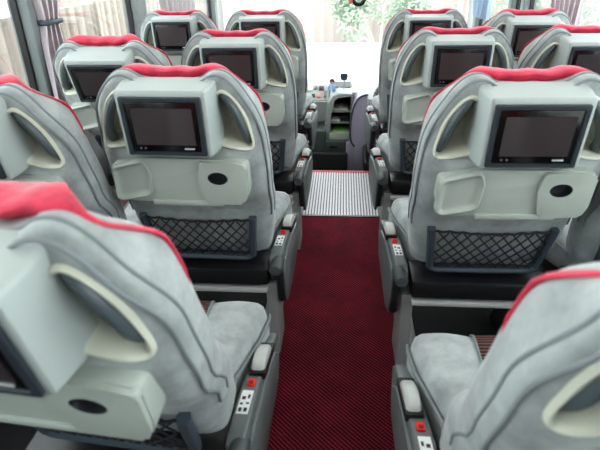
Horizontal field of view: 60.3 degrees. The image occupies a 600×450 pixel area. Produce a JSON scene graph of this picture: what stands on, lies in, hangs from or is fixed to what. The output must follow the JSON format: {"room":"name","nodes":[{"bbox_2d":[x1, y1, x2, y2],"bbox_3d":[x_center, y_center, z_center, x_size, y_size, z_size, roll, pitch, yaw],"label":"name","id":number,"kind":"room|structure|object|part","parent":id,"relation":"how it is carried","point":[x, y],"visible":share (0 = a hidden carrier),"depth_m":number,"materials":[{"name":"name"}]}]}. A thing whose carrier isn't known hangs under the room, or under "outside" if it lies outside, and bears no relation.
{"room":"vehicle interior","nodes":[
{"label":"vehicle interior","id":0,"kind":"room"},
{"bbox_2d":[6,0,53,96],"bbox_3d":[-1.034,-0.889,1.871,0.080,1.130,0.050,1,27,4],"label":"pillar","id":1,"kind":"structure","parent":0,"point":[27,11],"depth_m":1.95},
{"bbox_2d":[33,0,65,101],"bbox_3d":[-0.975,-0.931,1.972,0.052,1.150,0.380,1,27,4],"label":"window curtain","id":2,"kind":"object","parent":1,"relation":"hanging from","point":[47,11],"visible":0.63,"depth_m":2.00,"materials":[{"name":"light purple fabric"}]},
{"bbox_2d":[84,130,114,187],"bbox_3d":[-1.034,-0.442,2.118,0.060,2.690,6.400,1,27,4],"label":"wall","id":3,"kind":"structure","parent":0,"point":[97,149],"depth_m":2.51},
{"bbox_2d":[8,0,38,91],"bbox_3d":[-1.109,-0.498,1.114,0.024,1.130,1.660,1,27,4],"label":"window","id":4,"kind":"structure","parent":3,"relation":"in","point":[13,5],"depth_m":1.94,"materials":[{"name":"black plastic"}]},
{"bbox_2d":[125,0,134,34],"bbox_3d":[-1.002,-1.138,2.355,0.024,1.130,1.040,1,27,4],"label":"window","id":5,"kind":"structure","parent":3,"relation":"in","point":[127,2],"depth_m":2.91,"materials":[{"name":"black plastic"}]},
{"bbox_2d":[159,0,194,11],"bbox_3d":[-0.811,-1.717,3.387,0.060,1.050,0.870,1,27,4],"label":"window curtain","id":6,"kind":"object","parent":3,"relation":"hanging from","point":[165,5],"visible":0.29,"depth_m":3.35,"materials":[{"name":"grey fabric"}]},
{"bbox_2d":[207,0,211,18],"bbox_3d":[-0.884,-1.839,3.715,0.024,1.130,1.750,1,27,4],"label":"window","id":7,"kind":"structure","parent":3,"relation":"in","point":[208,1],"depth_m":4.63,"materials":[{"name":"black plastic"}]},
{"bbox_2d":[0,291,266,449],"bbox_3d":[-0.593,0.626,1.773,0.915,0.250,4.880,1,27,4],"label":"platform","id":8,"kind":"object","parent":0,"point":[12,436],"depth_m":1.55,"materials":[{"name":"rubber"}]},
{"bbox_2d":[0,74,140,224],"bbox_3d":[-0.745,0.004,1.614,0.464,1.007,0.709,1,27,4],"label":"seat","id":9,"kind":"object","parent":8,"relation":"on","point":[42,138],"visible":0.44,"depth_m":1.24,"materials":[{"name":"grey"}]},
{"bbox_3d":[-0.616,-0.211,1.212,0.083,0.153,0.054,2,41,5],"label":"handle","id":10,"kind":"part","parent":9,"relation":"part of","materials":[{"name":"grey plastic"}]},
{"bbox_3d":[-0.730,-0.001,1.829,0.200,0.110,0.321,1,27,4],"label":"panel","id":11,"kind":"part","parent":9,"relation":"part of","materials":[{"name":"brown fabric"}]},
{"bbox_2d":[124,202,140,224],"bbox_3d":[-0.730,0.011,1.830,0.428,0.136,0.322,1,27,4],"label":"seat cushion","id":12,"kind":"object","parent":9,"relation":"on","point":[130,214],"depth_m":1.80,"materials":[{"name":"grey fabric"}]},
{"bbox_2d":[53,34,172,190],"bbox_3d":[-0.687,-0.369,2.345,0.464,1.001,0.784,1,27,4],"label":"seat","id":13,"kind":"object","parent":8,"relation":"on","point":[83,63],"visible":0.39,"depth_m":1.87,"materials":[{"name":"grey fabric"}]},
{"bbox_3d":[-0.871,-0.570,1.943,0.083,0.153,0.054,1,47,4],"label":"handle","id":14,"kind":"part","parent":13,"relation":"part of","materials":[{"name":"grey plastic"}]},
{"bbox_3d":[-0.700,-0.503,2.134,0.459,0.619,0.224,1,47,4],"label":"backrest","id":15,"kind":"part","parent":13,"relation":"part of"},
{"bbox_2d":[0,181,278,449],"bbox_3d":[-0.330,0.303,1.016,0.506,1.007,0.731,1,27,4],"label":"seat","id":16,"kind":"object","parent":8,"relation":"on","point":[108,341],"visible":1,"depth_m":0.64,"materials":[{"name":"grey fabric"}]},
{"bbox_3d":[-0.225,0.093,0.606,0.083,0.153,0.054,4,41,9],"label":"handle","id":17,"kind":"part","parent":16,"relation":"part of","materials":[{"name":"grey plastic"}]},
{"bbox_3d":[-0.333,0.296,1.237,0.200,0.110,0.321,1,27,4],"label":"panel","id":18,"kind":"part","parent":16,"relation":"part of","materials":[{"name":"brown fabric"}]},
{"bbox_2d":[208,301,269,408],"bbox_3d":[-0.317,0.308,1.237,0.461,0.136,0.322,1,27,4],"label":"seat cushion","id":19,"kind":"object","parent":16,"relation":"on","point":[242,326],"depth_m":1.21,"materials":[{"name":"grey fabric"}]},
{"bbox_3d":[-0.124,0.454,1.015,0.046,0.044,0.066,1,27,4],"label":"pivot knob","id":20,"kind":"part","parent":16,"relation":"part of","materials":[{"name":"grey plastic"}]},
{"bbox_3d":[-0.081,0.449,1.223,0.013,0.201,0.316,3,27,8],"label":"panel","id":21,"kind":"part","parent":16,"relation":"part of","materials":[{"name":"grey plastic"}]},
{"bbox_2d":[139,10,218,65],"bbox_3d":[-0.646,-0.794,3.170,0.464,1.001,0.608,1,27,4],"label":"seat","id":22,"kind":"object","parent":8,"relation":"on","point":[170,32],"visible":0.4,"depth_m":2.75,"materials":[{"name":"grey fabric"}]},
{"bbox_3d":[-0.825,-1.038,2.826,0.083,0.153,0.054,1,32,4],"label":"handle","id":23,"kind":"part","parent":22,"relation":"part of","materials":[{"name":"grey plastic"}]},
{"bbox_3d":[-0.511,-1.032,2.803,0.083,0.153,0.054,1,32,4],"label":"handle","id":24,"kind":"part","parent":22,"relation":"part of","materials":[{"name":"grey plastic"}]},
{"bbox_2d":[95,63,298,352],"bbox_3d":[-0.277,-0.040,1.685,0.506,1.004,0.646,1,27,4],"label":"seat","id":25,"kind":"object","parent":8,"relation":"on","point":[188,148],"visible":0.98,"depth_m":1.37,"materials":[{"name":"grey plastic"}]},
{"bbox_3d":[-0.476,-0.282,1.340,0.083,0.153,0.054,2,34,6],"label":"handle","id":26,"kind":"part","parent":25,"relation":"part of","materials":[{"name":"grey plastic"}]},
{"bbox_3d":[-0.304,-0.167,1.505,0.459,0.619,0.224,2,34,6],"label":"backrest","id":27,"kind":"part","parent":25,"relation":"part of","materials":[{"name":"grey fabric"}]},
{"bbox_3d":[-0.302,0.204,1.694,0.400,0.020,0.030,1,27,4],"label":"rail","id":28,"kind":"part","parent":25,"relation":"part of","materials":[{"name":"grey plastic"}]},
{"bbox_2d":[175,191,291,250],"bbox_3d":[-0.268,-0.016,1.866,0.461,0.136,0.322,1,27,4],"label":"seat cushion","id":29,"kind":"object","parent":25,"relation":"on","point":[282,237],"depth_m":1.80,"materials":[{"name":"grey fabric"}]},
{"bbox_3d":[-0.163,-0.271,1.307,0.083,0.153,0.054,2,34,6],"label":"handle","id":30,"kind":"part","parent":25,"relation":"part of","materials":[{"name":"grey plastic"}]},
{"bbox_3d":[-0.085,0.289,1.809,0.038,0.300,0.150,1,27,4],"label":"leg","id":31,"kind":"part","parent":25,"relation":"part of","materials":[{"name":"grey"}]},
{"bbox_3d":[-0.074,0.129,1.645,0.046,0.044,0.066,1,27,4],"label":"pivot knob","id":32,"kind":"part","parent":25,"relation":"part of","materials":[{"name":"grey plastic"}]},
{"bbox_3d":[-0.063,0.195,1.685,0.031,0.116,0.040,1,27,4],"label":"recline lever","id":33,"kind":"part","parent":25,"relation":"part of","materials":[{"name":"black plastic"}]},
{"bbox_3d":[-0.032,0.124,1.852,0.013,0.201,0.316,3,27,8],"label":"panel","id":34,"kind":"part","parent":25,"relation":"part of","materials":[{"name":"grey plastic"}]},
{"bbox_2d":[181,28,312,249],"bbox_3d":[-0.208,-0.376,2.339,0.511,1.002,0.638,1,27,4],"label":"seat","id":35,"kind":"object","parent":8,"relation":"on","point":[260,58],"visible":0.54,"depth_m":2.00,"materials":[{"name":"grey plastic"}]},
{"bbox_3d":[-0.406,-0.619,1.993,0.083,0.153,0.054,1,33,4],"label":"handle","id":36,"kind":"part","parent":35,"relation":"part of","materials":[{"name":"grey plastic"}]},
{"bbox_3d":[-0.238,-0.502,2.161,0.459,0.619,0.224,1,33,4],"label":"backrest","id":37,"kind":"part","parent":35,"relation":"part of","materials":[{"name":"fabric"}]},
{"bbox_3d":[-0.092,-0.612,1.969,0.083,0.153,0.054,1,33,4],"label":"handle","id":38,"kind":"part","parent":35,"relation":"part of","materials":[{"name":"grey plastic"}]},
{"bbox_2d":[284,133,307,170],"bbox_3d":[-0.198,-0.350,2.513,0.461,0.136,0.322,1,27,4],"label":"seat cushion","id":39,"kind":"object","parent":35,"relation":"on","point":[301,158],"depth_m":2.45,"materials":[{"name":"grey fabric"}]},
{"bbox_3d":[-0.015,-0.045,2.456,0.038,0.300,0.150,1,27,4],"label":"leg","id":40,"kind":"part","parent":35,"relation":"part of","materials":[{"name":"grey"}]},
{"bbox_3d":[-0.005,-0.204,2.291,0.046,0.044,0.066,1,27,4],"label":"pivot knob","id":41,"kind":"part","parent":35,"relation":"part of","materials":[{"name":"grey plastic"}]},
{"bbox_3d":[0.007,-0.139,2.332,0.031,0.116,0.040,1,27,4],"label":"recline lever","id":42,"kind":"part","parent":35,"relation":"part of","materials":[{"name":"black plastic"}]},
{"bbox_3d":[0.038,-0.209,2.499,0.013,0.201,0.316,3,27,8],"label":"panel","id":43,"kind":"part","parent":35,"relation":"part of","materials":[{"name":"grey plastic"}]},
{"bbox_2d":[225,9,317,149],"bbox_3d":[-0.155,-0.773,3.111,0.511,1.001,0.628,1,27,4],"label":"seat","id":44,"kind":"object","parent":8,"relation":"on","point":[284,24],"visible":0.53,"depth_m":2.77,"materials":[{"name":"grey plastic"}]},
{"bbox_3d":[-0.353,-1.018,2.769,0.083,0.153,0.054,1,32,4],"label":"handle","id":45,"kind":"part","parent":44,"relation":"part of","materials":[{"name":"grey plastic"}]},
{"bbox_3d":[-0.185,-0.898,2.935,0.459,0.619,0.224,1,32,4],"label":"backrest","id":46,"kind":"part","parent":44,"relation":"part of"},
{"bbox_3d":[-0.040,-1.012,2.745,0.083,0.153,0.054,1,32,4],"label":"handle","id":47,"kind":"part","parent":44,"relation":"part of","materials":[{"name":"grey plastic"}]},
{"bbox_2d":[298,94,313,118],"bbox_3d":[-0.145,-0.745,3.281,0.461,0.136,0.322,1,27,4],"label":"seat cushion","id":48,"kind":"object","parent":44,"relation":"on","point":[309,109],"depth_m":3.22,"materials":[{"name":"grey fabric"}]},
{"bbox_3d":[0.048,-0.600,3.059,0.046,0.044,0.066,1,27,4],"label":"pivot knob","id":49,"kind":"part","parent":44,"relation":"part of","materials":[{"name":"grey plastic"}]},
{"bbox_3d":[0.059,-0.534,3.100,0.031,0.116,0.040,1,27,4],"label":"recline lever","id":50,"kind":"part","parent":44,"relation":"part of","materials":[{"name":"black plastic"}]},
{"bbox_3d":[0.090,-0.605,3.267,0.013,0.201,0.316,3,27,8],"label":"panel","id":51,"kind":"part","parent":44,"relation":"part of","materials":[{"name":"grey plastic"}]},
{"bbox_2d":[123,0,146,37],"bbox_3d":[-0.947,-1.407,2.877,0.080,1.130,0.140,1,27,4],"label":"pillar","id":52,"kind":"structure","parent":0,"point":[138,7],"depth_m":2.93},
{"bbox_2d":[206,0,218,28],"bbox_3d":[-0.803,-2.261,4.534,0.080,1.130,0.100,1,27,4],"label":"pillar","id":53,"kind":"structure","parent":0,"point":[214,10],"depth_m":4.66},
{"bbox_2d":[267,216,394,449],"bbox_3d":[0.090,0.906,1.421,0.510,0.050,4.105,1,27,4],"label":"floor","id":54,"kind":"structure","parent":0,"point":[336,355],"depth_m":2.14,"materials":[{"name":"red carpet"}]},
{"bbox_2d":[302,170,379,217],"bbox_3d":[0.279,-0.210,3.579,0.516,0.058,0.781,1,27,4],"label":"mat","id":55,"kind":"object","parent":54,"relation":"on","point":[333,193],"visible":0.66,"depth_m":3.51,"materials":[{"name":"grey"}]},
{"bbox_2d":[391,200,544,447],"bbox_3d":[0.828,0.655,1.665,0.915,0.250,4.880,1,27,4],"label":"platform","id":56,"kind":"object","parent":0,"point":[464,321],"depth_m":1.97,"materials":[{"name":"rubber"}]},
{"bbox_2d":[365,8,467,152],"bbox_3d":[0.652,-0.737,3.014,0.520,0.999,0.612,1,27,4],"label":"seat","id":57,"kind":"object","parent":56,"relation":"on","point":[406,22],"visible":0.43,"depth_m":2.71,"materials":[{"name":"grey plastic"}]},
{"bbox_3d":[0.421,-0.575,3.197,0.013,0.201,0.316,-1,27,1],"label":"panel","id":58,"kind":"part","parent":57,"relation":"part of","materials":[{"name":"grey plastic"}]},
{"bbox_3d":[0.423,-0.504,3.028,0.031,0.116,0.040,1,27,4],"label":"recline lever","id":59,"kind":"part","parent":57,"relation":"part of","materials":[{"name":"black plastic"}]},
{"bbox_3d":[0.431,-0.569,2.985,0.046,0.044,0.066,1,27,4],"label":"pivot knob","id":60,"kind":"part","parent":57,"relation":"part of","materials":[{"name":"grey plastic"}]},
{"bbox_2d":[370,95,387,122],"bbox_3d":[0.670,-0.706,3.174,0.461,0.136,0.322,1,27,4],"label":"seat cushion","id":61,"kind":"object","parent":57,"relation":"on","point":[374,107],"depth_m":3.15,"materials":[{"name":"grey fabric"}]},
{"bbox_3d":[0.497,-0.984,2.674,0.083,0.153,0.054,1,30,4],"label":"handle","id":62,"kind":"part","parent":57,"relation":"part of","materials":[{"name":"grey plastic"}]},
{"bbox_3d":[0.664,-0.860,2.837,0.459,0.619,0.224,1,30,4],"label":"backrest","id":63,"kind":"part","parent":57,"relation":"part of","materials":[{"name":"fabric"}]},
{"bbox_3d":[0.810,-0.977,2.650,0.083,0.153,0.054,1,30,4],"label":"handle","id":64,"kind":"part","parent":57,"relation":"part of","materials":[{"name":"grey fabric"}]},
{"bbox_2d":[409,316,436,449],"bbox_3d":[0.383,0.535,1.642,0.034,0.024,4.880,1,27,4],"label":"trim","id":65,"kind":"structure","parent":56,"relation":"attached to","point":[412,336],"depth_m":1.88,"materials":[{"name":"grey plastic"}]},
{"bbox_2d":[369,26,513,223],"bbox_3d":[0.584,-0.369,2.297,0.520,1.002,0.632,1,27,4],"label":"seat","id":66,"kind":"object","parent":56,"relation":"on","point":[431,59],"visible":0.64,"depth_m":1.98,"materials":[{"name":"grey plastic"}]},
{"bbox_3d":[0.354,-0.211,2.490,0.013,0.201,0.316,-1,27,1],"label":"panel","id":67,"kind":"part","parent":66,"relation":"part of","materials":[{"name":"grey plastic"}]},
{"bbox_3d":[0.356,-0.139,2.321,0.031,0.116,0.040,1,27,4],"label":"recline lever","id":68,"kind":"part","parent":66,"relation":"part of","materials":[{"name":"black plastic"}]},
{"bbox_3d":[0.364,-0.205,2.279,0.046,0.044,0.066,1,27,4],"label":"pivot knob","id":69,"kind":"part","parent":66,"relation":"part of","materials":[{"name":"grey plastic"}]},
{"bbox_3d":[0.402,-0.044,2.439,0.038,0.300,0.150,1,27,4],"label":"leg","id":70,"kind":"part","parent":66,"relation":"part of","materials":[{"name":"grey"}]},
{"bbox_2d":[376,133,399,171],"bbox_3d":[0.603,-0.341,2.467,0.461,0.136,0.322,1,27,4],"label":"seat cushion","id":71,"kind":"object","parent":66,"relation":"on","point":[382,153],"depth_m":2.45,"materials":[{"name":"grey fabric"}]},
{"bbox_3d":[0.602,-0.121,2.292,0.400,0.020,0.030,1,27,4],"label":"rail","id":72,"kind":"part","parent":66,"relation":"part of","materials":[{"name":"grey plastic"}]},
{"bbox_3d":[0.428,-0.612,1.950,0.083,0.153,0.054,1,32,4],"label":"handle","id":73,"kind":"part","parent":66,"relation":"part of","materials":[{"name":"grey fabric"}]},
{"bbox_3d":[0.596,-0.494,2.117,0.459,0.619,0.224,1,32,4],"label":"backrest","id":74,"kind":"part","parent":66,"relation":"part of","materials":[{"name":"fabric"}]},
{"bbox_3d":[0.742,-0.606,1.926,0.083,0.153,0.054,1,32,4],"label":"handle","id":75,"kind":"part","parent":66,"relation":"part of","materials":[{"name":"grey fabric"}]},
{"bbox_2d":[378,65,599,364],"bbox_3d":[0.523,-0.002,1.581,0.517,1.005,0.659,1,27,4],"label":"seat","id":76,"kind":"object","parent":56,"relation":"on","point":[505,159],"visible":0.99,"depth_m":1.27,"materials":[{"name":"grey plastic"}]},
{"bbox_3d":[0.295,0.151,1.788,0.013,0.201,0.316,-1,27,1],"label":"panel","id":77,"kind":"part","parent":76,"relation":"part of","materials":[{"name":"grey plastic"}]},
{"bbox_3d":[0.297,0.223,1.619,0.031,0.116,0.040,1,27,4],"label":"recline lever","id":78,"kind":"part","parent":76,"relation":"part of","materials":[{"name":"black plastic"}]},
{"bbox_3d":[0.306,0.157,1.576,0.046,0.044,0.066,1,27,4],"label":"pivot knob","id":79,"kind":"part","parent":76,"relation":"part of","materials":[{"name":"grey plastic"}]},
{"bbox_3d":[0.343,0.318,1.737,0.038,0.300,0.150,1,27,4],"label":"leg","id":80,"kind":"part","parent":76,"relation":"part of","materials":[{"name":"grey"}]},
{"bbox_3d":[0.367,-0.236,1.219,0.083,0.153,0.054,1,35,3],"label":"handle","id":81,"kind":"part","parent":76,"relation":"part of","materials":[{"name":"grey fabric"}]},
{"bbox_2d":[388,198,528,264],"bbox_3d":[0.545,0.021,1.765,0.461,0.136,0.322,1,27,4],"label":"seat cushion","id":82,"kind":"object","parent":76,"relation":"on","point":[398,245],"depth_m":1.73,"materials":[{"name":"grey fabric"}]},
{"bbox_3d":[0.543,0.241,1.590,0.400,0.020,0.030,1,27,4],"label":"rail","id":83,"kind":"part","parent":76,"relation":"part of","materials":[{"name":"grey plastic"}]},
{"bbox_3d":[0.731,0.291,1.808,0.036,0.270,0.260,1,27,4],"label":"leg","id":84,"kind":"part","parent":76,"relation":"part of","materials":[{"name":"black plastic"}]},
{"bbox_3d":[0.533,-0.128,1.394,0.459,0.619,0.224,1,35,3],"label":"backrest","id":85,"kind":"part","parent":76,"relation":"part of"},
{"bbox_3d":[0.681,-0.233,1.201,0.083,0.153,0.054,1,35,3],"label":"handle","id":86,"kind":"part","parent":76,"relation":"part of","materials":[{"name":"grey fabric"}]},
{"bbox_2d":[391,261,599,449],"bbox_3d":[0.446,0.359,0.879,0.511,1.007,0.704,1,27,4],"label":"seat","id":87,"kind":"object","parent":56,"relation":"on","point":[534,384],"visible":1,"depth_m":0.56,"materials":[{"name":"grey fabric"}]},
{"bbox_3d":[0.223,0.501,1.111,0.013,0.201,0.316,-1,27,1],"label":"panel","id":88,"kind":"part","parent":87,"relation":"part of","materials":[{"name":"grey plastic"}]},
{"bbox_2d":[407,333,480,448],"bbox_3d":[0.472,0.370,1.088,0.461,0.136,0.322,1,27,4],"label":"seat cushion","id":89,"kind":"object","parent":87,"relation":"on","point":[440,366],"depth_m":1.10,"materials":[{"name":"grey fabric"}]},
{"bbox_3d":[0.488,0.359,1.085,0.200,0.110,0.321,1,27,4],"label":"panel","id":90,"kind":"part","parent":87,"relation":"part of","materials":[{"name":"brown fabric"}]},
{"bbox_3d":[0.295,0.138,0.494,0.083,0.153,0.054,-2,39,-1],"label":"handle","id":91,"kind":"part","parent":87,"relation":"part of","materials":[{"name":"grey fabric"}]},
{"bbox_2d":[482,8,571,68],"bbox_3d":[1.127,-0.681,2.879,0.464,1.007,0.674,1,27,4],"label":"seat","id":92,"kind":"object","parent":56,"relation":"on","point":[519,27],"visible":0.21,"depth_m":2.43,"materials":[{"name":"grey fabric"}]},
{"bbox_2d":[515,24,599,74],"bbox_3d":[1.085,-0.379,2.293,0.464,1.007,0.674,1,27,4],"label":"seat","id":93,"kind":"object","parent":56,"relation":"on","point":[561,44],"visible":0.2,"depth_m":1.87,"materials":[{"name":"grey fabric"}]},
{"bbox_3d":[1.073,-0.509,2.105,0.459,0.619,0.224,1,38,4],"label":"backrest","id":94,"kind":"part","parent":93,"relation":"part of","materials":[{"name":"fabric"}]},
{"bbox_3d":[0.904,-0.610,1.928,0.083,0.153,0.054,1,38,4],"label":"handle","id":95,"kind":"part","parent":93,"relation":"part of","materials":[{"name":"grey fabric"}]},
{"bbox_2d":[541,179,599,273],"bbox_3d":[1.014,0.016,1.528,0.464,1.006,0.654,1,27,4],"label":"seat","id":96,"kind":"object","parent":56,"relation":"on","point":[578,242],"visible":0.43,"depth_m":1.49,"materials":[{"name":"grey fabric"}]},
{"bbox_2d":[545,218,576,267],"bbox_3d":[1.028,0.035,1.720,0.428,0.136,0.322,1,27,4],"label":"seat cushion","id":97,"kind":"object","parent":96,"relation":"on","point":[558,256],"depth_m":1.65,"materials":[{"name":"grey fabric"}]},
{"bbox_3d":[1.002,-0.113,1.343,0.459,0.619,0.224,1,36,4],"label":"backrest","id":98,"kind":"part","parent":96,"relation":"part of","materials":[{"name":"fabric"}]},
{"bbox_2d":[472,16,483,27],"bbox_3d":[1.569,-2.213,4.354,0.080,1.130,0.100,1,27,4],"label":"pillar","id":99,"kind":"structure","parent":0,"point":[475,23],"depth_m":4.53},
{"bbox_2d":[508,0,517,8],"bbox_3d":[1.493,-1.757,3.468,0.080,1.130,0.070,1,27,4],"label":"pillar","id":100,"kind":"structure","parent":0,"point":[512,4],"depth_m":3.56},
{"bbox_2d":[520,0,536,9],"bbox_3d":[1.472,-1.633,3.228,0.080,1.130,0.070,1,27,4],"label":"pillar","id":101,"kind":"structure","parent":0,"point":[525,4],"depth_m":3.31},
{"bbox_3d":[0.428,-1.013,5.364,2.460,0.690,0.100,1,27,4],"label":"wall","id":102,"kind":"structure","parent":0,"visible":0},
{"bbox_2d":[217,0,472,94],"bbox_3d":[0.405,-2.207,4.745,2.480,2.000,0.090,1,27,4],"label":"window","id":103,"kind":"structure","parent":102,"relation":"in","point":[220,3],"depth_m":4.86,"materials":[{"name":"grey plastic"}]},
{"bbox_3d":[0.143,-1.664,1.443,2.460,0.060,6.500,1,27,4],"label":"ceiling","id":104,"kind":"structure","parent":0,"visible":0},
{"bbox_2d":[348,0,365,6],"bbox_3d":[0.470,-2.344,4.077,0.150,1.148,0.044,1,27,4],"label":"hanging ornament","id":105,"kind":"object","parent":104,"relation":"hanging from","point":[354,2],"visible":1,"depth_m":4.31,"materials":[{"name":"grey plastic"}]},
{"bbox_3d":[0.375,-0.382,4.837,2.340,0.050,1.620,1,27,4],"label":"floor","id":106,"kind":"structure","parent":0,"visible":0},
{"bbox_2d":[307,76,378,170],"bbox_3d":[0.387,-0.902,4.851,2.200,0.863,0.898,1,27,4],"label":"dashboard","id":107,"kind":"object","parent":106,"relation":"on","point":[333,150],"visible":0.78,"depth_m":4.55,"materials":[{"name":"white plastic"}]},
{"bbox_3d":[0.113,-1.197,4.672,0.270,0.109,0.180,1,27,4],"label":"switch panel","id":108,"kind":"part","parent":107,"relation":"part of","materials":[{"name":"grey"}]},
{"bbox_3d":[0.166,-0.486,4.621,0.510,0.340,0.060,1,27,4],"label":"kick panel","id":109,"kind":"part","parent":107,"relation":"part of","materials":[{"name":"plastic"}]},
{"bbox_2d":[328,78,335,90],"bbox_3d":[0.279,-1.240,4.548,0.070,0.100,0.063,-15,30,-25],"label":"figurine","id":110,"kind":"object","parent":107,"relation":"on","point":[331,87],"visible":1,"depth_m":4.54,"materials":[{"name":"blue plastic"}]},
{"bbox_2d":[331,114,339,121],"bbox_3d":[0.320,-0.976,4.682,0.080,0.020,0.200,1,27,4],"label":"wallet","id":111,"kind":"object","parent":107,"relation":"on","point":[334,117],"visible":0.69,"depth_m":4.64,"materials":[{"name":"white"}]},
{"bbox_2d":[329,123,348,138],"bbox_3d":[0.368,-0.699,4.849,0.180,0.465,0.410,1,27,4],"label":"shelf","id":112,"kind":"object","parent":107,"relation":"attached to","point":[333,134],"depth_m":4.58,"materials":[{"name":"grey"}]},
{"bbox_2d":[334,123,345,130],"bbox_3d":[0.367,-0.899,4.718,0.110,0.010,0.220,1,27,4],"label":"card","id":113,"kind":"object","parent":107,"relation":"on","point":[337,127],"visible":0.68,"depth_m":4.68,"materials":[{"name":"green"}]},
{"bbox_2d":[330,76,349,95],"bbox_3d":[0.374,-1.284,4.778,0.180,0.080,0.500,1,27,4],"label":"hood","id":114,"kind":"object","parent":107,"relation":"attached to","point":[339,83],"depth_m":4.74,"materials":[{"name":"white"}]},
{"bbox_2d":[333,103,347,109],"bbox_3d":[0.354,-1.062,4.635,0.150,0.016,0.200,1,27,4],"label":"paper stack","id":115,"kind":"object","parent":107,"relation":"on","point":[337,106],"visible":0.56,"depth_m":4.61,"materials":[{"name":"grey paper"}]},
{"bbox_2d":[334,81,349,100],"bbox_3d":[0.384,-0.967,4.986,0.180,0.815,0.420,1,27,4],"label":"dashboard","id":116,"kind":"object","parent":107,"relation":"attached to","point":[339,84],"depth_m":4.78,"materials":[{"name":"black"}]},
{"bbox_2d":[340,112,347,121],"bbox_3d":[0.400,-0.987,4.669,0.070,0.050,0.200,1,27,4],"label":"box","id":117,"kind":"object","parent":107,"relation":"on","point":[343,115],"visible":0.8,"depth_m":4.59,"materials":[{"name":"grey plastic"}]},
{"bbox_2d":[340,73,347,88],"bbox_3d":[0.385,-1.249,4.525,0.068,0.162,0.046,1,27,4],"label":"holder","id":118,"kind":"object","parent":107,"relation":"on","point":[344,76],"visible":0.91,"depth_m":4.48,"materials":[{"name":"grey plastic"}]},
{"bbox_3d":[0.444,-0.551,4.617,0.073,0.410,0.085,1,27,4],"label":"post","id":119,"kind":"part","parent":107,"relation":"part of","materials":[{"name":"grey"}]},
{"bbox_2d":[349,77,352,139],"bbox_3d":[0.473,-0.894,4.835,0.025,0.820,0.700,1,27,4],"label":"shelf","id":120,"kind":"object","parent":107,"relation":"attached to","point":[350,79],"depth_m":4.57,"materials":[{"name":"grey plastic"}]},
{"bbox_3d":[0.492,-0.877,4.357,0.148,0.460,0.016,1,27,4],"label":"edge trim","id":121,"kind":"part","parent":107,"relation":"part of","materials":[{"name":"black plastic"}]},
{"bbox_3d":[0.510,-0.776,4.588,0.139,0.835,0.320,1,27,4],"label":"panel","id":122,"kind":"part","parent":107,"relation":"part of","materials":[{"name":"grey"}]},
{"bbox_2d":[362,143,373,170],"bbox_3d":[0.729,-0.543,4.165,0.440,0.840,0.530,1,27,4],"label":"seat","id":123,"kind":"object","parent":106,"relation":"on","point":[365,155],"visible":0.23,"depth_m":4.02,"materials":[{"name":"black plastic"}]},
{"bbox_2d":[362,144,368,170],"bbox_3d":[0.732,-0.541,4.205,0.440,0.120,0.460,1,27,4],"label":"seat cushion","id":124,"kind":"object","parent":123,"relation":"on","point":[365,165],"depth_m":4.07,"materials":[{"name":"black fabric"}]},
{"bbox_3d":[0.709,-0.645,3.882,0.420,0.400,0.120,1,27,4],"label":"backrest","id":125,"kind":"part","parent":123,"relation":"part of","materials":[{"name":"fabric"}]},
{"bbox_3d":[1.359,-0.394,1.936,0.060,2.690,6.400,1,27,4],"label":"wall","id":126,"kind":"structure","parent":0,"visible":0},
{"bbox_2d":[473,0,492,19],"bbox_3d":[1.421,-1.953,3.929,0.060,0.700,0.451,1,27,4],"label":"hanging cloth","id":127,"kind":"object","parent":126,"relation":"hanging from","point":[481,8],"visible":1,"depth_m":3.96,"materials":[{"name":"blue"}]},
{"bbox_2d":[516,0,520,9],"bbox_3d":[1.492,-1.695,3.347,0.024,1.130,0.200,1,27,4],"label":"window","id":128,"kind":"structure","parent":126,"relation":"in","point":[518,1],"depth_m":3.54,"materials":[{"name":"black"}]},
{"bbox_2d":[529,0,534,9],"bbox_3d":[1.399,-1.141,2.272,0.024,1.130,2.085,1,27,4],"label":"window","id":129,"kind":"structure","parent":126,"relation":"in","point":[532,2],"depth_m":3.29,"materials":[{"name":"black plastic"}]},
{"bbox_2d":[550,0,584,25],"bbox_3d":[1.377,-1.310,2.623,0.030,1.150,0.640,1,27,4],"label":"window curtain","id":130,"kind":"object","parent":126,"relation":"hanging from","point":[573,9],"visible":0.08,"depth_m":2.59,"materials":[{"name":"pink fabric"}]},
{"label":"outside","id":131,"kind":"structure","parent":0,"visible":0},
{"bbox_2d":[0,0,379,90],"bbox_3d":[1.770,-7.803,21.212,80.000,0.100,75.000,1,27,4],"label":"ground","id":132,"kind":"structure","parent":131,"point":[360,61],"depth_m":15.71,"materials":[{"name":"white"}]},
{"bbox_2d":[0,0,160,85],"bbox_3d":[-3.453,0.227,3.202,0.140,2.250,17.060,1,27,4],"label":"fence","id":133,"kind":"object","parent":132,"relation":"on","point":[104,17],"visible":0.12,"depth_m":7.20,"materials":[{"name":"beige fabric"}]},
{"bbox_2d":[59,0,599,42],"bbox_3d":[1.554,-7.875,18.351,24.120,2.650,0.140,1,27,4],"label":"fence","id":134,"kind":"object","parent":132,"relation":"on","point":[316,18],"visible":0.17,"depth_m":18.58,"materials":[{"name":"white"}]},
{"bbox_2d":[329,0,434,50],"bbox_3d":[2.647,-7.022,16.740,3.458,2.638,2.471,1,27,4],"label":"leafy bush","id":135,"kind":"object","parent":132,"relation":"on","point":[351,13],"visible":0.77,"depth_m":16.36,"materials":[{"name":"green plant"}]},
{"bbox_3d":[2.402,-6.391,16.513,2.067,1.732,1.032,16,32,29],"label":"stem","id":136,"kind":"part","parent":135,"relation":"part of","materials":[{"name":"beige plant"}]},
{"bbox_2d":[492,0,599,25],"bbox_3d":[7.584,-6.906,15.827,3.617,3.087,2.543,1,27,4],"label":"leafy bush","id":137,"kind":"object","parent":132,"relation":"on","point":[586,7],"visible":0.16,"depth_m":15.48,"materials":[{"name":"green plant"}]}
]}

